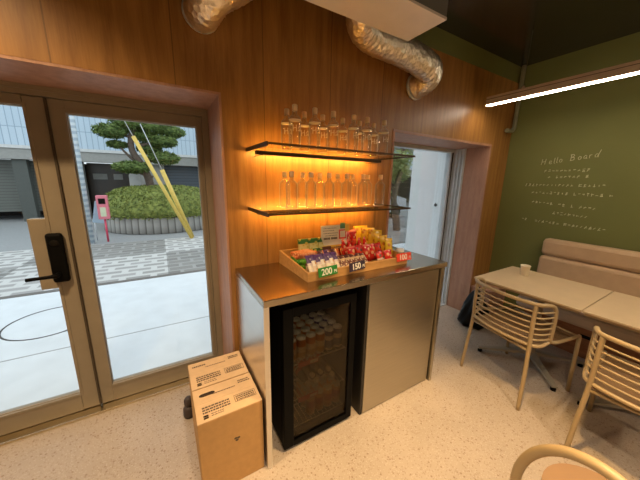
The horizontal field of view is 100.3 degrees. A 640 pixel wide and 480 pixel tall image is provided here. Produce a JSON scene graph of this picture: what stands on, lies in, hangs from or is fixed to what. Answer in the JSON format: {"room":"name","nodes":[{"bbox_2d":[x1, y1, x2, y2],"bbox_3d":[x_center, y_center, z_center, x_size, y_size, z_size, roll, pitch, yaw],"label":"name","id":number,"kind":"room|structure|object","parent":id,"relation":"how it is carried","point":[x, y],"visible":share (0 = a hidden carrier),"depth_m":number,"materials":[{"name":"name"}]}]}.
{"room":"cafe","nodes":[
{"label":"cafe","id":0,"kind":"room"},
{"bbox_2d":[0,271,211,411],"bbox_3d":[-0.472,0.768,3.957,15.000,0.100,2.780,-6,14,-30],"label":"pavement","id":1,"kind":"structure","parent":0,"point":[139,305],"depth_m":2.73,"materials":[{"name":"concrete"}]},
{"bbox_2d":[0,306,66,340],"bbox_3d":[-2.951,0.887,2.948,0.776,0.005,0.776,-6,14,-30],"label":"manhole cover","id":2,"kind":"object","parent":1,"relation":"on","point":[1,330],"visible":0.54,"depth_m":2.71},
{"bbox_2d":[0,0,518,350],"bbox_3d":[-0.489,-0.192,1.888,5.880,2.545,0.500,-6,14,-30],"label":"wall","id":3,"kind":"structure","parent":0,"point":[264,58],"depth_m":1.64,"materials":[{"name":"brown wood"}]},
{"bbox_2d":[0,92,99,435],"bbox_3d":[-1.848,0.229,1.318,0.972,1.871,0.144,-6,14,-30],"label":"door","id":4,"kind":"structure","parent":3,"relation":"in","point":[49,237],"depth_m":1.51,"materials":[{"name":"wood"}]},
{"bbox_2d":[0,377,188,445],"bbox_3d":[-1.563,1.115,1.729,1.786,0.017,0.145,-6,14,-30],"label":"trim","id":5,"kind":"structure","parent":3,"relation":"attached to","point":[30,431],"depth_m":1.72,"materials":[{"name":"wood"}]},
{"bbox_2d":[1,316,207,361],"bbox_3d":[-0.311,0.780,3.682,15.000,0.002,0.010,-6,14,-30],"label":"trim","id":6,"kind":"structure","parent":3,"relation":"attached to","point":[206,316],"depth_m":2.67,"materials":[{"name":"metal"}]},
{"bbox_2d":[0,80,223,355],"bbox_3d":[-1.553,0.173,1.537,1.806,1.940,0.110,-6,14,-30],"label":"trim","id":7,"kind":"structure","parent":3,"relation":"attached to","point":[5,86],"depth_m":1.65,"materials":[{"name":"wood"}]},
{"bbox_2d":[0,54,234,354],"bbox_3d":[-1.438,0.212,1.346,1.830,1.952,0.403,-6,14,-30],"label":"trim","id":8,"kind":"structure","parent":3,"relation":"attached to","point":[12,69],"depth_m":1.45,"materials":[{"name":"brown wood"}]},
{"bbox_2d":[42,97,217,404],"bbox_3d":[-1.128,0.142,1.778,0.748,1.871,0.065,-6,14,-30],"label":"door","id":9,"kind":"structure","parent":3,"relation":"in","point":[57,112],"depth_m":1.64,"materials":[{"name":"metal"}]},
{"bbox_2d":[181,0,252,33],"bbox_3d":[-0.328,-1.214,1.224,0.658,0.438,0.222,1,12,0],"label":"duct","id":10,"kind":"object","parent":3,"relation":"attached to","point":[203,16],"visible":1,"depth_m":1.22,"materials":[{"name":"silver"}]},
{"bbox_2d":[248,203,410,217],"bbox_3d":[0.093,-0.194,1.726,1.020,0.038,0.359,-6,14,-30],"label":"glass shelf","id":11,"kind":"object","parent":3,"relation":"attached to","point":[267,213],"visible":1,"depth_m":1.64,"materials":[{"name":"orange"}]},
{"bbox_2d":[279,172,289,207],"bbox_3d":[-0.214,-0.305,1.623,0.066,0.212,0.066,-6,14,-30],"label":"glass bottle","id":12,"kind":"object","parent":11,"relation":"on","point":[284,174],"visible":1,"depth_m":1.60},
{"bbox_2d":[286,171,296,209],"bbox_3d":[-0.162,-0.283,1.529,0.066,0.212,0.066,-6,14,-30],"label":"glass bottle","id":13,"kind":"object","parent":11,"relation":"on","point":[291,173],"visible":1,"depth_m":1.50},
{"bbox_2d":[297,172,307,206],"bbox_3d":[-0.110,-0.316,1.683,0.066,0.212,0.066,-6,14,-30],"label":"glass bottle","id":14,"kind":"object","parent":11,"relation":"on","point":[302,174],"visible":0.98,"depth_m":1.67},
{"bbox_2d":[305,172,314,208],"bbox_3d":[-0.054,-0.295,1.591,0.066,0.212,0.066,-6,14,-30],"label":"glass bottle","id":15,"kind":"object","parent":11,"relation":"on","point":[310,173],"visible":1,"depth_m":1.58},
{"bbox_2d":[314,173,324,206],"bbox_3d":[-0.003,-0.328,1.746,0.066,0.212,0.066,-6,14,-30],"label":"glass bottle","id":16,"kind":"object","parent":11,"relation":"on","point":[319,174],"visible":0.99,"depth_m":1.73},
{"bbox_2d":[323,173,333,207],"bbox_3d":[0.055,-0.306,1.655,0.066,0.212,0.066,-6,14,-30],"label":"glass bottle","id":17,"kind":"object","parent":11,"relation":"on","point":[329,175],"visible":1,"depth_m":1.66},
{"bbox_2d":[332,174,341,205],"bbox_3d":[0.117,-0.341,1.815,0.066,0.212,0.066,-6,14,-30],"label":"glass bottle","id":18,"kind":"object","parent":11,"relation":"on","point":[337,175],"visible":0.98,"depth_m":1.80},
{"bbox_2d":[341,173,351,206],"bbox_3d":[0.170,-0.319,1.722,0.066,0.212,0.066,-6,14,-30],"label":"glass bottle","id":19,"kind":"object","parent":11,"relation":"on","point":[346,174],"visible":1,"depth_m":1.69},
{"bbox_2d":[347,174,356,204],"bbox_3d":[0.225,-0.352,1.878,0.066,0.212,0.066,-6,14,-30],"label":"glass bottle","id":20,"kind":"object","parent":11,"relation":"on","point":[352,176],"visible":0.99,"depth_m":1.85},
{"bbox_2d":[357,174,367,206],"bbox_3d":[0.285,-0.331,1.788,0.066,0.212,0.066,-6,14,-30],"label":"glass bottle","id":21,"kind":"object","parent":11,"relation":"on","point":[363,176],"visible":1,"depth_m":1.76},
{"bbox_2d":[374,175,384,205],"bbox_3d":[0.417,-0.346,1.865,0.066,0.212,0.066,-6,14,-30],"label":"glass bottle","id":22,"kind":"object","parent":11,"relation":"on","point":[380,177],"visible":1,"depth_m":1.85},
{"bbox_2d":[246,141,415,163],"bbox_3d":[0.100,-0.522,1.654,1.020,0.044,0.359,-6,14,-30],"label":"glass shelf","id":23,"kind":"object","parent":3,"relation":"attached to","point":[263,144],"visible":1,"depth_m":1.56,"materials":[{"name":"orange"}]},
{"bbox_2d":[281,108,292,149],"bbox_3d":[-0.193,-0.643,1.557,0.067,0.224,0.068,-5,14,-26],"label":"glass bottle","id":24,"kind":"object","parent":23,"relation":"on","point":[286,110],"visible":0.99,"depth_m":1.54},
{"bbox_2d":[289,104,300,148],"bbox_3d":[-0.138,-0.621,1.464,0.067,0.224,0.068,-6,14,-30],"label":"glass bottle","id":25,"kind":"object","parent":23,"relation":"on","point":[294,106],"visible":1,"depth_m":1.44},
{"bbox_2d":[299,111,309,151],"bbox_3d":[-0.095,-0.653,1.614,0.067,0.224,0.068,-2,13,-15],"label":"glass bottle","id":26,"kind":"object","parent":23,"relation":"on","point":[304,113],"visible":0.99,"depth_m":1.59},
{"bbox_2d":[309,107,320,149],"bbox_3d":[-0.030,-0.633,1.526,0.067,0.224,0.068,-5,14,-24],"label":"glass bottle","id":27,"kind":"object","parent":23,"relation":"on","point":[314,110],"visible":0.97,"depth_m":1.50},
{"bbox_2d":[317,114,327,152],"bbox_3d":[0.016,-0.665,1.678,0.067,0.224,0.068,-6,14,-30],"label":"glass bottle","id":28,"kind":"object","parent":23,"relation":"on","point":[322,116],"visible":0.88,"depth_m":1.65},
{"bbox_2d":[327,111,338,151],"bbox_3d":[0.077,-0.645,1.589,0.067,0.224,0.068,-3,13,-18],"label":"glass bottle","id":29,"kind":"object","parent":23,"relation":"on","point":[333,113],"visible":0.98,"depth_m":1.57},
{"bbox_2d":[338,118,347,154],"bbox_3d":[0.146,-0.679,1.754,0.067,0.224,0.068,-2,13,-15],"label":"glass bottle","id":30,"kind":"object","parent":23,"relation":"on","point":[342,119],"visible":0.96,"depth_m":1.73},
{"bbox_2d":[347,114,358,151],"bbox_3d":[0.208,-0.659,1.665,0.067,0.224,0.068,-8,15,-35],"label":"glass bottle","id":31,"kind":"object","parent":23,"relation":"on","point":[353,115],"visible":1,"depth_m":1.64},
{"bbox_2d":[354,121,363,155],"bbox_3d":[0.267,-0.693,1.824,0.067,0.224,0.068,-6,14,-28],"label":"glass bottle","id":32,"kind":"object","parent":23,"relation":"on","point":[359,122],"visible":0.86,"depth_m":1.80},
{"bbox_2d":[361,117,371,154],"bbox_3d":[0.300,-0.669,1.718,0.067,0.224,0.068,-2,13,-16],"label":"glass bottle","id":33,"kind":"object","parent":23,"relation":"on","point":[367,119],"visible":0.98,"depth_m":1.70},
{"bbox_2d":[367,123,377,156],"bbox_3d":[0.374,-0.704,1.886,0.067,0.224,0.068,-2,13,-16],"label":"glass bottle","id":34,"kind":"object","parent":23,"relation":"on","point":[373,124],"visible":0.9,"depth_m":1.86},
{"bbox_2d":[377,120,388,155],"bbox_3d":[0.424,-0.682,1.790,0.067,0.224,0.068,-7,15,-31],"label":"glass bottle","id":35,"kind":"object","parent":23,"relation":"on","point":[384,122],"visible":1,"depth_m":1.77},
{"bbox_2d":[387,142,466,306],"bbox_3d":[0.977,-0.056,2.933,1.375,1.885,0.210,-6,14,-30],"label":"window","id":36,"kind":"structure","parent":3,"relation":"in","point":[429,183],"depth_m":3.06,"materials":[{"name":"glass"}]},
{"bbox_2d":[385,129,491,309],"bbox_3d":[1.063,-0.033,2.790,1.415,1.905,0.386,-6,14,-30],"label":"trim","id":37,"kind":"structure","parent":3,"relation":"attached to","point":[477,160],"depth_m":2.99,"materials":[{"name":"brown wood"}]},
{"bbox_2d":[415,26,521,82],"bbox_3d":[-0.506,-1.506,1.572,5.780,0.154,0.500,-6,14,-30],"label":"trim","id":38,"kind":"structure","parent":3,"relation":"attached to","point":[436,38],"depth_m":2.34,"materials":[{"name":"green paint"}]},
{"bbox_2d":[505,65,526,132],"bbox_3d":[2.038,-1.462,2.784,0.167,0.662,0.040,-6,14,-30],"label":"conduit pipe","id":39,"kind":"object","parent":3,"relation":"attached to","point":[523,70],"visible":0.97,"depth_m":2.81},
{"bbox_2d":[0,305,639,479],"bbox_3d":[0.570,1.516,0.280,5.980,0.060,4.700,-6,14,-30],"label":"floor","id":40,"kind":"structure","parent":0,"point":[464,422],"depth_m":1.62,"materials":[{"name":"stone"}]},
{"bbox_2d":[183,395,192,418],"bbox_3d":[-0.844,1.070,1.722,0.072,0.137,0.072,-6,14,-30],"label":"stopper","id":41,"kind":"object","parent":40,"relation":"on","point":[187,410],"visible":0.84,"depth_m":1.70,"materials":[{"name":"rubber"}]},
{"bbox_2d":[188,351,248,451],"bbox_3d":[-0.598,0.954,1.600,0.298,0.426,0.229,-6,14,-30],"label":"carton","id":42,"kind":"object","parent":40,"relation":"on","point":[209,372],"visible":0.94,"depth_m":1.54,"materials":[{"name":"cardboard"}]},
{"bbox_2d":[192,373,263,479],"bbox_3d":[-0.479,0.999,1.406,0.300,0.426,0.228,-6,14,-30],"label":"carton","id":43,"kind":"object","parent":40,"relation":"on","point":[228,414],"visible":1,"depth_m":1.32,"materials":[{"name":"cardboard"}]},
{"bbox_2d":[269,289,356,449],"bbox_3d":[-0.105,0.709,1.712,0.462,0.875,0.447,-6,14,-30],"label":"fridge","id":44,"kind":"object","parent":40,"relation":"on","point":[312,339],"visible":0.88,"depth_m":1.50,"materials":[{"name":"black plastic"}]},
{"bbox_2d":[235,246,446,469],"bbox_3d":[0.176,0.635,1.863,1.333,0.965,0.529,-6,14,-30],"label":"counter","id":45,"kind":"object","parent":40,"relation":"on","point":[398,306],"depth_m":1.69,"materials":[{"name":"silver metal"}]},
{"bbox_2d":[235,246,446,307],"bbox_3d":[0.185,0.181,1.763,1.333,0.035,0.529,-6,14,-30],"label":"countertop","id":46,"kind":"structure","parent":45,"relation":"on","point":[272,284],"depth_m":1.49,"materials":[{"name":"silver metal"}]},
{"bbox_2d":[279,246,406,281],"bbox_3d":[0.161,0.113,1.788,0.765,0.085,0.403,-6,14,-30],"label":"tray","id":47,"kind":"object","parent":45,"relation":"on","point":[285,259],"visible":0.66,"depth_m":1.63,"materials":[{"name":"brown wood"}]},
{"bbox_2d":[298,239,308,249],"bbox_3d":[-0.108,0.070,1.750,0.068,0.156,0.042,-5,14,-27],"label":"snack box","id":48,"kind":"object","parent":47,"relation":"on","point":[302,243],"visible":0.48,"depth_m":1.73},
{"bbox_2d":[305,255,313,271],"bbox_3d":[-0.055,0.147,1.515,0.034,0.107,0.066,-8,16,-37],"label":"bar","id":49,"kind":"object","parent":47,"relation":"on","point":[308,260],"visible":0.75,"depth_m":1.51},
{"bbox_2d":[307,238,317,250],"bbox_3d":[-0.046,0.064,1.786,0.068,0.156,0.042,-6,14,-30],"label":"snack box","id":50,"kind":"object","parent":47,"relation":"on","point":[313,242],"visible":0.52,"depth_m":1.77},
{"bbox_2d":[310,254,317,271],"bbox_3d":[-0.031,0.144,1.533,0.034,0.107,0.066,-8,16,-37],"label":"bar","id":51,"kind":"object","parent":47,"relation":"on","point":[312,257],"visible":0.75,"depth_m":1.53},
{"bbox_2d":[314,254,322,267],"bbox_3d":[-0.004,0.142,1.545,0.034,0.107,0.066,-8,16,-37],"label":"bar","id":52,"kind":"object","parent":47,"relation":"on","point":[317,258],"visible":0.72,"depth_m":1.54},
{"bbox_2d":[317,237,323,250],"bbox_3d":[0.015,0.057,1.821,0.068,0.156,0.042,-7,15,-33],"label":"snack box","id":53,"kind":"object","parent":47,"relation":"on","point":[320,243],"visible":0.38,"depth_m":1.80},
{"bbox_2d":[319,253,326,266],"bbox_3d":[0.020,0.138,1.563,0.034,0.107,0.066,-8,16,-37],"label":"bar","id":54,"kind":"object","parent":47,"relation":"on","point":[321,256],"visible":0.61,"depth_m":1.56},
{"bbox_2d":[323,253,330,265],"bbox_3d":[0.048,0.136,1.575,0.034,0.107,0.066,-8,16,-37],"label":"bar","id":55,"kind":"object","parent":47,"relation":"on","point":[325,255],"visible":0.65,"depth_m":1.57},
{"bbox_2d":[318,264,337,277],"bbox_3d":[0.045,0.172,1.484,0.136,0.051,0.012,-8,16,-37],"label":"price tag","id":56,"kind":"object","parent":47,"relation":"attached to","point":[329,270],"visible":1,"depth_m":1.48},
{"bbox_2d":[327,252,334,265],"bbox_3d":[0.072,0.133,1.593,0.034,0.107,0.066,-8,16,-37],"label":"bar","id":57,"kind":"object","parent":47,"relation":"on","point":[328,253],"visible":0.59,"depth_m":1.59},
{"bbox_2d":[321,222,348,249],"bbox_3d":[0.107,-0.022,1.847,0.225,0.190,0.018,-5,14,-27],"label":"sign card","id":58,"kind":"object","parent":47,"relation":"on","point":[331,235],"visible":0.99,"depth_m":1.84,"materials":[{"name":"paper"}]},
{"bbox_2d":[331,252,339,267],"bbox_3d":[0.100,0.131,1.605,0.034,0.107,0.066,-8,16,-37],"label":"bar","id":59,"kind":"object","parent":47,"relation":"on","point":[334,255],"visible":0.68,"depth_m":1.60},
{"bbox_2d":[337,256,344,266],"bbox_3d":[0.125,0.142,1.648,0.042,0.068,0.094,-9,16,-38],"label":"bar","id":60,"kind":"object","parent":47,"relation":"on","point":[339,259],"visible":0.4,"depth_m":1.64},
{"bbox_2d":[338,255,348,265],"bbox_3d":[0.157,0.139,1.667,0.042,0.068,0.094,-8,15,-36],"label":"bar","id":61,"kind":"object","parent":47,"relation":"on","point":[345,262],"visible":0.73,"depth_m":1.66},
{"bbox_2d":[341,239,346,254],"bbox_3d":[0.164,0.066,1.815,0.043,0.144,0.062,7,14,26],"label":"snack bag","id":62,"kind":"object","parent":47,"relation":"on","point":[343,245],"visible":0.75,"depth_m":1.79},
{"bbox_2d":[343,254,352,262],"bbox_3d":[0.190,0.135,1.686,0.042,0.068,0.094,-7,15,-34],"label":"bar","id":63,"kind":"object","parent":47,"relation":"on","point":[347,257],"visible":0.55,"depth_m":1.69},
{"bbox_2d":[347,245,355,254],"bbox_3d":[0.209,0.097,1.752,0.065,0.116,0.043,-8,15,-35],"label":"snack bag","id":64,"kind":"object","parent":47,"relation":"on","point":[351,249],"visible":0.51,"depth_m":1.74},
{"bbox_2d":[348,254,357,261],"bbox_3d":[0.223,0.131,1.705,0.042,0.068,0.094,-7,15,-32],"label":"bar","id":65,"kind":"object","parent":47,"relation":"on","point":[352,256],"visible":0.52,"depth_m":1.71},
{"bbox_2d":[350,229,356,244],"bbox_3d":[0.247,0.014,1.965,0.042,0.186,0.061,10,15,36],"label":"snack bag","id":66,"kind":"object","parent":47,"relation":"on","point":[353,231],"visible":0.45,"depth_m":1.95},
{"bbox_2d":[349,260,364,271],"bbox_3d":[0.221,0.153,1.578,0.136,0.052,0.011,-9,16,-39],"label":"price tag","id":67,"kind":"object","parent":47,"relation":"attached to","point":[358,265],"visible":1,"depth_m":1.57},
{"bbox_2d":[354,253,361,260],"bbox_3d":[0.255,0.128,1.724,0.042,0.068,0.094,-6,14,-29],"label":"bar","id":68,"kind":"object","parent":47,"relation":"on","point":[356,255],"visible":0.59,"depth_m":1.73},
{"bbox_2d":[355,245,362,252],"bbox_3d":[0.262,0.091,1.782,0.062,0.113,0.042,-6,14,-30],"label":"snack bag","id":69,"kind":"object","parent":47,"relation":"on","point":[358,248],"visible":0.56,"depth_m":1.77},
{"bbox_2d":[353,225,366,241],"bbox_3d":[0.317,-0.011,2.057,0.125,0.195,0.058,-4,14,-23],"label":"snack bag","id":70,"kind":"object","parent":47,"relation":"on","point":[358,228],"visible":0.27,"depth_m":2.03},
{"bbox_2d":[358,252,367,262],"bbox_3d":[0.288,0.124,1.743,0.042,0.068,0.094,-5,14,-27],"label":"bar","id":71,"kind":"object","parent":47,"relation":"on","point":[362,255],"visible":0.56,"depth_m":1.74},
{"bbox_2d":[362,244,369,260],"bbox_3d":[0.315,0.086,1.813,0.062,0.116,0.043,-3,13,-19],"label":"snack bag","id":72,"kind":"object","parent":47,"relation":"on","point":[366,250],"visible":0.83,"depth_m":1.80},
{"bbox_2d":[361,228,374,246],"bbox_3d":[0.365,0.001,2.032,0.131,0.193,0.057,-3,13,-18],"label":"snack bag","id":73,"kind":"object","parent":47,"relation":"on","point":[364,231],"visible":0.28,"depth_m":2.01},
{"bbox_2d":[367,243,375,260],"bbox_3d":[0.358,0.081,1.837,0.063,0.116,0.043,-11,17,-44],"label":"snack bag","id":74,"kind":"object","parent":47,"relation":"on","point":[371,246],"visible":0.94,"depth_m":1.82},
{"bbox_2d":[368,229,381,243],"bbox_3d":[0.411,0.012,2.009,0.145,0.190,0.056,-4,14,-23],"label":"snack bag","id":75,"kind":"object","parent":47,"relation":"on","point":[371,232],"visible":0.34,"depth_m":1.99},
{"bbox_2d":[374,242,380,258],"bbox_3d":[0.408,0.076,1.866,0.042,0.115,0.062,12,17,41],"label":"snack bag","id":76,"kind":"object","parent":47,"relation":"on","point":[377,245],"visible":0.52,"depth_m":1.85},
{"bbox_2d":[374,232,380,242],"bbox_3d":[0.429,0.031,1.957,0.085,0.161,0.055,-9,16,-38],"label":"snack bag","id":77,"kind":"object","parent":47,"relation":"on","point":[376,235],"visible":0.32,"depth_m":1.93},
{"bbox_2d":[375,250,383,259],"bbox_3d":[0.401,0.114,1.772,0.043,0.084,0.071,13,17,42],"label":"snack bag","id":78,"kind":"object","parent":47,"relation":"on","point":[379,254],"visible":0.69,"depth_m":1.76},
{"bbox_2d":[379,235,386,256],"bbox_3d":[0.458,0.044,1.921,0.085,0.156,0.054,-5,14,-27],"label":"snack bag","id":79,"kind":"object","parent":47,"relation":"on","point":[381,238],"visible":0.41,"depth_m":1.90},
{"bbox_2d":[383,249,392,258],"bbox_3d":[0.462,0.106,1.809,0.072,0.084,0.043,-8,15,-36],"label":"snack bag","id":80,"kind":"object","parent":47,"relation":"on","point":[387,253],"visible":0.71,"depth_m":1.79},
{"bbox_2d":[385,238,392,256],"bbox_3d":[0.485,0.058,1.884,0.091,0.151,0.056,-5,14,-25],"label":"snack bag","id":81,"kind":"object","parent":47,"relation":"on","point":[388,241],"visible":0.64,"depth_m":1.86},
{"bbox_2d":[396,252,410,261],"bbox_3d":[0.561,0.112,1.785,0.136,0.051,0.012,-6,14,-30],"label":"price tag","id":82,"kind":"object","parent":47,"relation":"attached to","point":[402,256],"visible":1,"depth_m":1.78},
{"bbox_3d":[-0.103,0.152,1.666,0.140,0.032,0.110,-8,15,-34],"label":"snack packet","id":83,"kind":"object","parent":47,"relation":"on","visible":0},
{"bbox_2d":[291,256,306,264],"bbox_3d":[-0.099,0.120,1.661,0.140,0.032,0.110,-6,14,-29],"label":"snack packet","id":84,"kind":"object","parent":83,"relation":"on","point":[299,261],"visible":0.27,"depth_m":1.60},
{"bbox_2d":[291,254,314,258],"bbox_3d":[-0.100,0.095,1.660,0.140,0.016,0.100,-4,14,-23],"label":"snack packet","id":85,"kind":"object","parent":84,"relation":"on","point":[294,256],"visible":0.38,"depth_m":1.60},
{"bbox_2d":[290,249,316,256],"bbox_3d":[-0.100,0.079,1.657,0.140,0.016,0.100,-9,16,-40],"label":"snack packet","id":86,"kind":"object","parent":85,"relation":"on","point":[304,252],"visible":0.99,"depth_m":1.63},
{"bbox_2d":[396,248,403,252],"bbox_3d":[0.585,0.094,1.961,0.062,0.064,0.062,-6,14,-30],"label":"plastic tub","id":87,"kind":"object","parent":45,"relation":"on","point":[400,250],"visible":0.51,"depth_m":1.93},
{"bbox_2d":[457,287,488,329],"bbox_3d":[1.680,0.707,2.912,0.328,0.432,0.318,-6,14,-30],"label":"bag","id":88,"kind":"object","parent":40,"relation":"on","point":[464,316],"visible":0.56,"depth_m":2.86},
{"bbox_2d":[471,284,505,313],"bbox_3d":[1.962,0.704,3.143,0.354,0.349,0.218,-6,14,-30],"label":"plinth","id":89,"kind":"object","parent":40,"relation":"on","point":[488,291],"visible":0.34,"depth_m":3.04,"materials":[{"name":"brown wood"}]},
{"bbox_2d":[460,277,581,410],"bbox_3d":[1.519,0.718,2.045,0.593,0.779,0.534,-3,13,-19],"label":"slatted chair","id":90,"kind":"object","parent":40,"relation":"on","point":[530,331],"visible":1,"depth_m":1.91,"materials":[{"name":"beige metal"}]},
{"bbox_2d":[474,266,612,391],"bbox_3d":[1.805,0.704,2.269,0.706,0.720,0.697,-6,14,-30],"label":"cafe table","id":91,"kind":"object","parent":40,"relation":"on","point":[570,295],"visible":0.71,"depth_m":2.14,"materials":[{"name":"laminate"}]},
{"bbox_2d":[520,264,530,275],"bbox_3d":[1.810,0.268,2.362,0.078,0.090,0.078,-6,14,-30],"label":"paper cup","id":92,"kind":"object","parent":91,"relation":"on","point":[524,270],"visible":1,"depth_m":2.35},
{"bbox_2d":[510,444,626,479],"bbox_3d":[0.928,0.966,0.859,0.417,0.785,0.440,-5,14,-24],"label":"chair","id":93,"kind":"object","parent":40,"relation":"on","point":[560,471],"visible":1,"depth_m":0.88,"materials":[{"name":"brown wood"}]},
{"bbox_2d":[516,238,639,363],"bbox_3d":[2.989,0.804,1.305,0.442,0.985,3.400,-6,14,-30],"label":"bench","id":94,"kind":"object","parent":40,"relation":"on","point":[613,269],"visible":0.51,"depth_m":2.35,"materials":[{"name":"leather"}]},
{"bbox_2d":[516,295,639,346],"bbox_3d":[2.938,0.908,1.298,0.328,0.113,3.400,-6,14,-30],"label":"seat cushion","id":95,"kind":"object","parent":94,"relation":"on","point":[577,319],"depth_m":2.19,"materials":[{"name":"leather"}]},
{"bbox_2d":[537,255,639,297],"bbox_3d":[3.134,0.653,1.358,0.110,0.362,3.400,-6,14,-30],"label":"backrest cushion","id":96,"kind":"object","parent":94,"relation":"on","point":[625,281],"depth_m":2.39,"materials":[{"name":"fabric"}]},
{"bbox_2d":[542,238,639,272],"bbox_3d":[3.145,0.390,1.304,0.097,0.170,3.400,-6,14,-30],"label":"backrest cushion","id":97,"kind":"object","parent":94,"relation":"on","point":[616,260],"depth_m":2.39,"materials":[{"name":"leather"}]},
{"bbox_2d":[564,326,639,446],"bbox_3d":[1.751,0.864,1.402,0.593,0.779,0.534,-7,15,-34],"label":"slatted chair","id":98,"kind":"object","parent":40,"relation":"on","point":[618,378],"visible":0.98,"depth_m":1.41,"materials":[{"name":"beige metal"}]},
{"bbox_2d":[577,291,639,409],"bbox_3d":[2.162,0.840,1.681,0.706,0.720,0.697,-6,14,-30],"label":"cafe table","id":99,"kind":"object","parent":40,"relation":"on","point":[618,309],"visible":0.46,"depth_m":1.74,"materials":[{"name":"laminate"}]},
{"bbox_2d":[436,0,639,66],"bbox_3d":[0.594,-1.210,-0.267,5.980,0.100,4.820,-6,14,-30],"label":"ceiling","id":100,"kind":"structure","parent":0,"point":[503,28],"depth_m":2.04,"materials":[{"name":"paint"}]},
{"bbox_2d":[305,0,447,40],"bbox_3d":[0.094,-1.268,1.121,1.118,0.398,0.250,-6,14,-30],"label":"duct plenum","id":101,"kind":"object","parent":100,"relation":"hanging from","point":[405,20],"visible":1,"depth_m":1.30,"materials":[{"name":"metal"}]},
{"bbox_2d":[346,17,442,99],"bbox_3d":[0.509,-1.248,1.751,0.979,0.424,0.291,-10,17,-41],"label":"duct","id":102,"kind":"object","parent":101,"relation":"attached to","point":[425,66],"visible":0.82,"depth_m":1.74,"materials":[{"name":"silver"}]},
{"bbox_2d":[486,32,639,106],"bbox_3d":[2.349,-1.159,1.058,0.044,0.499,3.200,-6,14,-30],"label":"lamp","id":103,"kind":"object","parent":100,"relation":"hanging from","point":[627,69],"visible":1,"depth_m":1.95,"materials":[{"name":"beige"}]},
{"bbox_2d":[486,71,639,106],"bbox_3d":[2.345,-0.918,1.111,0.038,0.006,3.190,-6,14,-30],"label":"diffuser","id":104,"kind":"object","parent":103,"relation":"attached to","point":[625,73],"depth_m":1.96,"materials":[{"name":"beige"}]},
{"bbox_2d":[489,32,639,310],"bbox_3d":[3.200,-0.077,1.336,0.100,2.700,4.220,-6,14,-30],"label":"wall","id":105,"kind":"structure","parent":0,"point":[604,117],"depth_m":2.50,"materials":[{"name":"green paint"}]},
{"bbox_2d":[523,151,609,230],"bbox_3d":[2.370,-0.486,2.586,0.004,0.710,0.677,-6,14,-30],"label":"chalk lettering","id":106,"kind":"object","parent":105,"relation":"attached to","point":[600,151],"visible":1,"depth_m":2.56},
{"label":"outside","id":107,"kind":"structure","parent":0,"visible":0},
{"bbox_2d":[0,213,202,251],"bbox_3d":[-6.228,-2.497,18.265,32.000,0.100,22.050,-6,14,-30],"label":"road","id":108,"kind":"structure","parent":107,"point":[14,232],"depth_m":7.26,"materials":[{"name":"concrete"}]},
{"bbox_2d":[69,115,94,243],"bbox_3d":[-5.407,-2.847,5.743,0.150,6.000,0.150,-6,14,-30],"label":"utility pole","id":109,"kind":"object","parent":108,"relation":"on","point":[72,118],"visible":0.3,"depth_m":6.03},
{"bbox_2d":[93,201,103,240],"bbox_3d":[-5.436,-0.480,6.658,0.357,0.985,0.047,-6,14,-30],"label":"sign board","id":110,"kind":"object","parent":108,"relation":"on","point":[96,219],"visible":0.55,"depth_m":6.58,"materials":[{"name":"metal"}]},
{"bbox_2d":[0,105,198,221],"bbox_3d":[-4.691,-5.990,12.968,34.000,9.060,3.140,-6,14,-30],"label":"building","id":111,"kind":"structure","parent":108,"relation":"on","point":[19,190],"depth_m":9.59,"materials":[{"name":"white metal"}]},
{"bbox_2d":[0,159,42,211],"bbox_3d":[-12.027,-1.761,8.637,6.250,1.780,0.200,-6,14,-30],"label":"shutter","id":112,"kind":"object","parent":111,"relation":"hanging from","point":[9,197],"depth_m":9.29,"materials":[{"name":"metal"}]},
{"bbox_2d":[95,195,110,241],"bbox_3d":[-5.221,-0.513,6.488,0.220,1.130,0.148,-6,14,-30],"label":"sign","id":113,"kind":"object","parent":108,"relation":"on","point":[102,203],"visible":1,"depth_m":6.38,"materials":[{"name":"paint"}]},
{"bbox_2d":[104,215,201,234],"bbox_3d":[-5.198,-0.722,9.021,3.320,0.450,3.320,-6,14,-30],"label":"round planter","id":114,"kind":"object","parent":108,"relation":"on","point":[136,226],"visible":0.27,"depth_m":7.53,"materials":[{"name":"concrete"}]},
{"bbox_2d":[105,184,200,220],"bbox_3d":[-5.177,-1.360,8.875,3.567,1.005,3.531,11,16,38],"label":"clipped hedge","id":115,"kind":"object","parent":114,"relation":"on","point":[144,201],"visible":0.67,"depth_m":7.54,"materials":[{"name":"green plant"}]},
{"bbox_2d":[90,119,185,185],"bbox_3d":[-5.445,-2.485,8.351,2.476,2.821,1.117,-9,16,-37],"label":"pine tree","id":116,"kind":"object","parent":115,"relation":"on","point":[116,130],"visible":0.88,"depth_m":8.06,"materials":[{"name":"green plant"}]},
{"bbox_2d":[140,124,193,236],"bbox_3d":[-3.860,-1.416,6.833,0.972,2.829,0.118,-5,14,-27],"label":"guy wire cover","id":117,"kind":"object","parent":108,"relation":"on","point":[163,172],"visible":0.86,"depth_m":6.88,"materials":[{"name":"plastic"}]},
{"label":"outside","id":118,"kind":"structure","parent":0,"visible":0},
{"bbox_2d":[0,269,205,299],"bbox_3d":[-0.773,0.439,5.415,20.000,0.104,0.100,-6,14,-30],"label":"trim","id":119,"kind":"structure","parent":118,"point":[186,272],"depth_m":4.04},
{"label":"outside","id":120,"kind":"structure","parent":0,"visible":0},
{"bbox_2d":[0,236,205,296],"bbox_3d":[-1.573,0.134,6.736,20.000,0.100,3.050,-6,14,-30],"label":"pavement","id":121,"kind":"structure","parent":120,"point":[135,259],"depth_m":5.02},
{"bbox_2d":[124,121,192,238],"bbox_3d":[-4.109,-1.949,6.323,1.730,4.080,0.105,-6,14,-28],"label":"guy wire cover","id":122,"kind":"object","parent":121,"relation":"on","point":[134,138],"visible":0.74,"depth_m":6.53,"materials":[{"name":"plastic"}]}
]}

